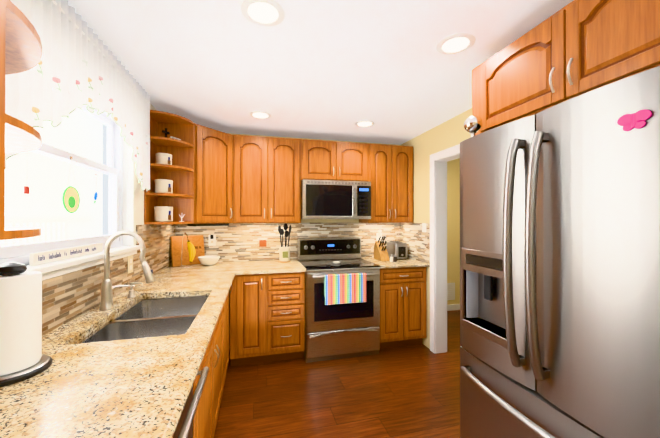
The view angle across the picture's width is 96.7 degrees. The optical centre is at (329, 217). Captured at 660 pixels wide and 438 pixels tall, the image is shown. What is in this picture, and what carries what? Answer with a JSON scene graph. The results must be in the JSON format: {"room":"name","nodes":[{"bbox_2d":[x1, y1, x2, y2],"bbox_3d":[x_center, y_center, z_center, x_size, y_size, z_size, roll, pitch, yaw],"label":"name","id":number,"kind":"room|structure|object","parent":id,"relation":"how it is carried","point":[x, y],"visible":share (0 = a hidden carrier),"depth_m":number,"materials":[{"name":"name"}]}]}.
{"room":"kitchen","nodes":[
{"label":"kitchen","id":0,"kind":"room"},
{"bbox_2d":[134,103,155,245],"bbox_3d":[-1.097,0.218,0.581,0.150,2.340,5.200,0,0,-14],"label":"wall","id":1,"kind":"structure","parent":0,"point":[138,206],"depth_m":2.17,"materials":[{"name":"white paint"}]},
{"bbox_2d":[0,105,139,280],"bbox_3d":[-1.305,-0.227,1.477,0.179,0.963,1.295,0,0,-14],"label":"window","id":2,"kind":"structure","parent":1,"relation":"in","point":[118,168],"depth_m":1.83,"materials":[{"name":"white"}]},
{"bbox_2d":[24,156,97,212],"bbox_3d":[-1.302,-0.170,1.459,0.009,0.292,0.562,0,0,-14],"label":"suncatcher","id":3,"kind":"object","parent":2,"relation":"hanging from","point":[71,199],"visible":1,"depth_m":1.48,"materials":[{"name":"green"}]},
{"bbox_2d":[29,243,102,265],"bbox_3d":[-1.264,0.169,1.442,0.014,0.050,0.550,0,0,-14],"label":"sign","id":4,"kind":"object","parent":2,"relation":"on","point":[39,258],"visible":0.98,"depth_m":1.35,"materials":[{"name":"white wood"}]},
{"bbox_2d":[5,0,150,191],"bbox_3d":[-1.222,-0.539,1.550,0.072,0.773,1.403,0,0,-14],"label":"curtain valance","id":5,"kind":"object","parent":1,"relation":"attached to","point":[79,65],"visible":0.9,"depth_m":1.29,"materials":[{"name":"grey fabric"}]},
{"bbox_2d":[42,224,177,335],"bbox_3d":[-1.127,0.261,1.037,0.008,0.428,4.298,0,0,-14],"label":"backsplash","id":6,"kind":"structure","parent":1,"relation":"attached to","point":[68,297],"depth_m":1.57,"materials":[{"name":"tile"}]},
{"bbox_2d":[128,255,132,273],"bbox_3d":[-1.362,0.316,2.003,0.006,0.115,0.080,0,0,-14],"label":"outlet","id":7,"kind":"object","parent":6,"relation":"attached to","point":[130,264],"visible":1,"depth_m":2.00,"materials":[{"name":"beige plastic"}]},
{"bbox_2d":[228,133,400,259],"bbox_3d":[-0.401,0.230,3.497,2.915,2.340,0.120,0,0,-14],"label":"wall","id":8,"kind":"structure","parent":0,"point":[329,220],"depth_m":3.53,"materials":[{"name":"beige paint"}]},
{"bbox_2d":[178,223,397,261],"bbox_3d":[-0.358,0.270,3.440,2.607,0.428,0.008,0,0,-14],"label":"backsplash","id":9,"kind":"structure","parent":8,"relation":"attached to","point":[235,241],"depth_m":3.35,"materials":[{"name":"tile"}]},
{"bbox_2d":[208,235,215,245],"bbox_3d":[-1.284,0.243,3.194,0.074,0.120,0.020,0,0,-14],"label":"outlet","id":10,"kind":"object","parent":9,"relation":"attached to","point":[212,240],"visible":1,"depth_m":3.20,"materials":[{"name":"white plastic"}]},
{"bbox_2d":[259,240,265,246],"bbox_3d":[-0.762,0.288,3.332,0.078,0.078,0.006,0,0,-14],"label":"plaque","id":11,"kind":"object","parent":9,"relation":"attached to","point":[262,243],"visible":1,"depth_m":3.33,"materials":[{"name":"orange"}]},
{"bbox_2d":[377,230,381,240],"bbox_3d":[0.623,0.227,3.658,0.074,0.167,0.045,0,0,-14],"label":"outlet","id":12,"kind":"object","parent":9,"relation":"attached to","point":[379,233],"visible":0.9,"depth_m":3.67,"materials":[{"name":"white plastic"}]},
{"bbox_2d":[68,0,572,144],"bbox_3d":[0.823,-0.974,1.298,4.220,0.050,5.890,0,0,-14],"label":"ceiling","id":13,"kind":"structure","parent":0,"point":[337,70],"depth_m":1.74,"materials":[{"name":"white paint"}]},
{"bbox_2d":[249,111,270,118],"bbox_3d":[-0.636,-0.938,2.680,0.200,0.010,0.200,0,0,-14],"label":"recessed light","id":14,"kind":"object","parent":13,"relation":"in","point":[260,114],"visible":1,"depth_m":2.66,"materials":[{"name":"white"}]},
{"bbox_2d":[240,0,284,26],"bbox_3d":[-0.308,-0.944,1.350,0.200,0.010,0.200,0,0,-14],"label":"recessed light","id":15,"kind":"object","parent":13,"relation":"in","point":[267,13],"visible":1,"depth_m":1.34,"materials":[{"name":"white glass"}]},
{"bbox_2d":[355,120,374,126],"bbox_3d":[0.346,-0.937,2.926,0.200,0.010,0.200,0,0,-14],"label":"recessed light","id":16,"kind":"object","parent":13,"relation":"in","point":[365,123],"visible":0.98,"depth_m":2.91,"materials":[{"name":"white"}]},
{"bbox_2d":[436,33,475,54],"bbox_3d":[0.684,-0.943,1.598,0.200,0.010,0.200,0,0,-14],"label":"recessed light","id":17,"kind":"object","parent":13,"relation":"in","point":[456,43],"visible":1,"depth_m":1.58,"materials":[{"name":"white glass"}]},
{"bbox_2d":[214,310,460,437],"bbox_3d":[0.823,1.416,1.288,4.220,0.050,5.890,0,0,-14],"label":"floor","id":18,"kind":"structure","parent":0,"point":[411,391],"depth_m":2.29,"materials":[{"name":"brown wood"}]},
{"bbox_2d":[172,367,199,437],"bbox_3d":[-0.753,0.951,0.779,0.610,0.876,0.622,0,0,-14],"label":"dishwasher","id":19,"kind":"object","parent":18,"relation":"on","point":[188,426],"depth_m":0.96,"materials":[{"name":"silver metal"}]},
{"bbox_2d":[0,261,239,437],"bbox_3d":[-0.809,0.597,1.114,0.661,0.242,4.297,0,0,-14],"label":"countertop","id":20,"kind":"structure","parent":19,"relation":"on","point":[125,367],"depth_m":0.95,"materials":[{"name":"stone"}]},
{"bbox_2d":[0,262,51,386],"bbox_3d":[-0.975,0.304,0.895,0.186,0.340,0.186,0,0,-14],"label":"paper towel holder","id":21,"kind":"object","parent":20,"relation":"on","point":[22,357],"visible":1,"depth_m":0.87,"materials":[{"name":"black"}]},
{"bbox_2d":[99,231,155,310],"bbox_3d":[-1.082,0.272,1.589,0.260,0.410,0.110,0,0,-14],"label":"faucet","id":22,"kind":"object","parent":20,"relation":"on","point":[107,287],"visible":1,"depth_m":1.54,"materials":[{"name":"silver metal"}]},
{"bbox_2d":[127,282,142,297],"bbox_3d":[-1.179,0.433,1.776,0.084,0.090,0.042,0,0,-14],"label":"soap pump","id":23,"kind":"object","parent":20,"relation":"on","point":[131,293],"visible":1,"depth_m":1.76,"materials":[{"name":"silver metal"}]},
{"bbox_2d":[178,233,191,267],"bbox_3d":[-1.429,0.314,2.900,0.132,0.337,0.132,0,0,-14],"label":"stand","id":24,"kind":"object","parent":20,"relation":"on","point":[181,255],"visible":1,"depth_m":2.92,"materials":[{"name":"silver metal"}]},
{"bbox_2d":[187,240,195,262],"bbox_3d":[-1.353,0.329,2.856,0.081,0.217,0.074,0,0,-14],"label":"bananas","id":25,"kind":"object","parent":24,"relation":"hanging from","point":[191,250],"visible":1,"depth_m":2.84,"materials":[{"name":"yellow food"}]},
{"bbox_2d":[170,235,204,266],"bbox_3d":[-1.455,0.333,3.014,0.058,0.298,0.327,0,0,42],"label":"cutting board","id":26,"kind":"object","parent":20,"relation":"on","point":[196,241],"visible":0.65,"depth_m":2.98,"materials":[{"name":"brown wood"}]},
{"bbox_2d":[198,255,219,265],"bbox_3d":[-1.242,0.440,3.013,0.210,0.085,0.210,0,0,-14],"label":"bowl","id":27,"kind":"object","parent":20,"relation":"on","point":[209,260],"visible":1,"depth_m":2.95,"materials":[{"name":"white ceramic"}]},
{"bbox_2d":[200,284,231,418],"bbox_3d":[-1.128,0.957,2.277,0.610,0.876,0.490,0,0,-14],"label":"base cabinet","id":28,"kind":"object","parent":18,"relation":"on","point":[214,364],"depth_m":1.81,"materials":[{"name":"brown wood"}]},
{"bbox_2d":[232,274,267,365],"bbox_3d":[-0.828,0.960,3.009,0.327,0.876,0.610,0,0,-14],"label":"base cabinet","id":29,"kind":"object","parent":18,"relation":"on","point":[261,318],"depth_m":2.72,"materials":[{"name":"brown wood"}]},
{"bbox_2d":[268,272,304,361],"bbox_3d":[-0.525,0.961,3.085,0.436,0.876,0.610,0,0,-14],"label":"base cabinet","id":30,"kind":"object","parent":18,"relation":"on","point":[286,291],"depth_m":2.81,"materials":[{"name":"brown wood"}]},
{"bbox_2d":[236,259,305,274],"bbox_3d":[-0.604,0.501,3.040,0.614,0.035,0.662,0,0,-14],"label":"countertop","id":31,"kind":"structure","parent":30,"relation":"on","point":[266,266],"depth_m":2.86,"materials":[{"name":"stone"}]},
{"bbox_2d":[278,223,290,262],"bbox_3d":[-0.504,0.271,3.246,0.149,0.425,0.139,0,0,-14],"label":"utensil crock","id":32,"kind":"object","parent":31,"relation":"on","point":[284,251],"visible":1,"depth_m":3.20,"materials":[{"name":"white ceramic"}]},
{"bbox_2d":[298,237,379,362],"bbox_3d":[0.075,0.816,3.164,0.759,1.165,0.692,0,0,-14],"label":"range","id":33,"kind":"object","parent":18,"relation":"on","point":[339,331],"visible":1,"depth_m":2.92,"materials":[{"name":"silver metal"}]},
{"bbox_2d":[324,273,366,304],"bbox_3d":[0.151,0.681,2.838,0.419,0.281,0.044,0,0,-14],"label":"hanging towel","id":34,"kind":"object","parent":33,"relation":"hanging from","point":[345,288],"visible":1,"depth_m":2.82,"materials":[{"name":"multicoloured fabric"}]},
{"bbox_2d":[379,267,425,348],"bbox_3d":[0.703,0.962,3.392,0.564,0.876,0.610,0,0,-14],"label":"base cabinet","id":35,"kind":"object","parent":18,"relation":"on","point":[402,290],"depth_m":3.10,"materials":[{"name":"brown wood"}]},
{"bbox_2d":[361,257,429,268],"bbox_3d":[0.710,0.502,3.368,0.566,0.035,0.662,0,0,-14],"label":"countertop","id":36,"kind":"structure","parent":35,"relation":"on","point":[405,263],"depth_m":3.12,"materials":[{"name":"stone"}]},
{"bbox_2d":[374,235,389,260],"bbox_3d":[0.596,0.342,3.394,0.100,0.285,0.224,0,0,-14],"label":"knife block","id":37,"kind":"object","parent":36,"relation":"on","point":[380,252],"visible":1,"depth_m":3.35,"materials":[{"name":"brown wood"}]},
{"bbox_2d":[386,241,407,259],"bbox_3d":[0.805,0.386,3.525,0.170,0.198,0.290,0,0,-14],"label":"toaster","id":38,"kind":"object","parent":36,"relation":"on","point":[399,249],"visible":0.9,"depth_m":3.41,"materials":[{"name":"silver metal"}]},
{"bbox_2d":[460,66,659,437],"bbox_3d":[1.098,0.484,1.217,0.812,1.812,0.880,0,0,-14],"label":"fridge","id":39,"kind":"object","parent":18,"relation":"on","point":[560,270],"visible":1,"depth_m":1.02,"materials":[{"name":"silver metal"}]},
{"bbox_2d":[464,115,482,136],"bbox_3d":[0.755,-0.472,1.547,0.090,0.135,0.090,0,0,-14],"label":"ball","id":40,"kind":"object","parent":39,"relation":"on","point":[473,125],"visible":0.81,"depth_m":1.52,"materials":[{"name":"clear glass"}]},
{"bbox_2d":[617,110,651,130],"bbox_3d":[0.859,-0.275,0.830,0.007,0.048,0.076,0,0,-14],"label":"butterfly magnet","id":41,"kind":"object","parent":39,"relation":"attached to","point":[628,122],"visible":1,"depth_m":0.83,"materials":[{"name":"pink plastic"}]},
{"bbox_2d":[401,108,471,348],"bbox_3d":[1.597,0.221,1.255,0.125,2.340,5.200,0,0,-14],"label":"wall","id":42,"kind":"structure","parent":0,"point":[452,132],"depth_m":3.17,"materials":[{"name":"beige paint"}]},
{"bbox_2d":[0,0,412,239],"bbox_3d":[0.134,-0.401,1.406,2.634,0.895,4.198,0,0,-14],"label":"upper cabinet","id":43,"kind":"object","parent":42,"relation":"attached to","point":[215,176],"visible":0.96,"depth_m":2.92,"materials":[{"name":"brown wood"}]},
{"bbox_2d":[154,206,172,221],"bbox_3d":[-1.380,-0.031,2.434,0.140,0.125,0.140,0,0,-14],"label":"canister","id":44,"kind":"object","parent":43,"relation":"on","point":[163,213],"visible":1,"depth_m":2.38,"materials":[{"name":"beige ceramic"}]},
{"bbox_2d":[154,179,172,192],"bbox_3d":[-1.380,-0.256,2.435,0.136,0.115,0.136,0,0,-14],"label":"canister","id":45,"kind":"object","parent":43,"relation":"on","point":[163,185],"visible":0.77,"depth_m":2.38,"materials":[{"name":"beige ceramic"}]},
{"bbox_2d":[155,153,171,164],"bbox_3d":[-1.380,-0.478,2.436,0.124,0.100,0.124,0,0,-14],"label":"canister","id":46,"kind":"object","parent":43,"relation":"on","point":[163,158],"visible":0.79,"depth_m":2.39,"materials":[{"name":"beige ceramic"}]},
{"bbox_2d":[162,128,169,136],"bbox_3d":[-1.365,-0.696,2.441,0.020,0.105,0.064,0,0,23],"label":"cross ornament","id":47,"kind":"object","parent":43,"relation":"on","point":[165,132],"visible":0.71,"depth_m":2.43,"materials":[{"name":"black metal"}]},
{"bbox_2d":[187,223,228,225],"bbox_3d":[-1.164,0.065,2.827,0.132,0.023,0.370,0,0,31],"label":"under-cabinet radio","id":48,"kind":"object","parent":43,"relation":"attached to","point":[217,224],"visible":0.94,"depth_m":2.79,"materials":[{"name":"black plastic"}]},
{"bbox_2d":[301,179,370,218],"bbox_3d":[0.040,-0.192,3.308,0.758,0.412,0.457,0,0,-14],"label":"microwave","id":49,"kind":"object","parent":43,"relation":"attached to","point":[326,199],"visible":1,"depth_m":3.13,"materials":[{"name":"silver metal"}]},
{"bbox_2d":[398,223,429,262],"bbox_3d":[0.983,0.270,3.431,0.008,0.428,0.660,0,0,-14],"label":"backsplash","id":50,"kind":"structure","parent":42,"relation":"attached to","point":[418,242],"depth_m":3.37,"materials":[{"name":"tile"}]},
{"bbox_2d":[422,223,425,231],"bbox_3d":[1.030,0.106,3.211,0.008,0.099,0.080,0,0,-14],"label":"light switch","id":51,"kind":"object","parent":50,"relation":"attached to","point":[423,227],"visible":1,"depth_m":3.21,"materials":[{"name":"white plastic"}]},
{"bbox_2d":[430,144,459,353],"bbox_3d":[1.247,0.364,2.656,0.159,2.065,0.960,0,0,-14],"label":"door frame","id":52,"kind":"structure","parent":42,"relation":"attached to","point":[439,160],"depth_m":3.04,"materials":[{"name":"white"}]},
{"bbox_2d":[472,0,659,134],"bbox_3d":[1.202,-0.654,1.248,0.643,0.390,1.030,0,0,-14],"label":"upper cabinet","id":53,"kind":"object","parent":42,"relation":"attached to","point":[573,49],"visible":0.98,"depth_m":1.15,"materials":[{"name":"brown wood"}]},
{"bbox_2d":[447,158,459,304],"bbox_3d":[1.408,0.233,4.413,1.290,2.340,0.120,0,0,-14],"label":"wall","id":54,"kind":"structure","parent":0,"point":[453,221],"depth_m":4.46,"materials":[{"name":"beige paint"}]},
{"bbox_2d":[447,283,454,299],"bbox_3d":[1.744,1.113,4.427,0.330,0.260,0.008,0,0,-14],"label":"air vent","id":55,"kind":"object","parent":54,"relation":"in","point":[450,291],"visible":0.4,"depth_m":4.45,"materials":[{"name":"white"}]},
{"bbox_2d":[447,304,459,310],"bbox_3d":[1.480,1.358,4.355,1.150,0.090,0.017,0,0,-14],"label":"baseboard","id":56,"kind":"structure","parent":54,"relation":"attached to","point":[451,307],"depth_m":4.43,"materials":[{"name":"white wood"}]},
{"label":"outside","id":57,"kind":"structure","parent":0,"visible":0},
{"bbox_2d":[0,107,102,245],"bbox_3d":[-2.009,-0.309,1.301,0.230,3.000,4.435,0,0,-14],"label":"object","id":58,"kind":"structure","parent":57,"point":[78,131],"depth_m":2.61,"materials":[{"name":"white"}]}
]}

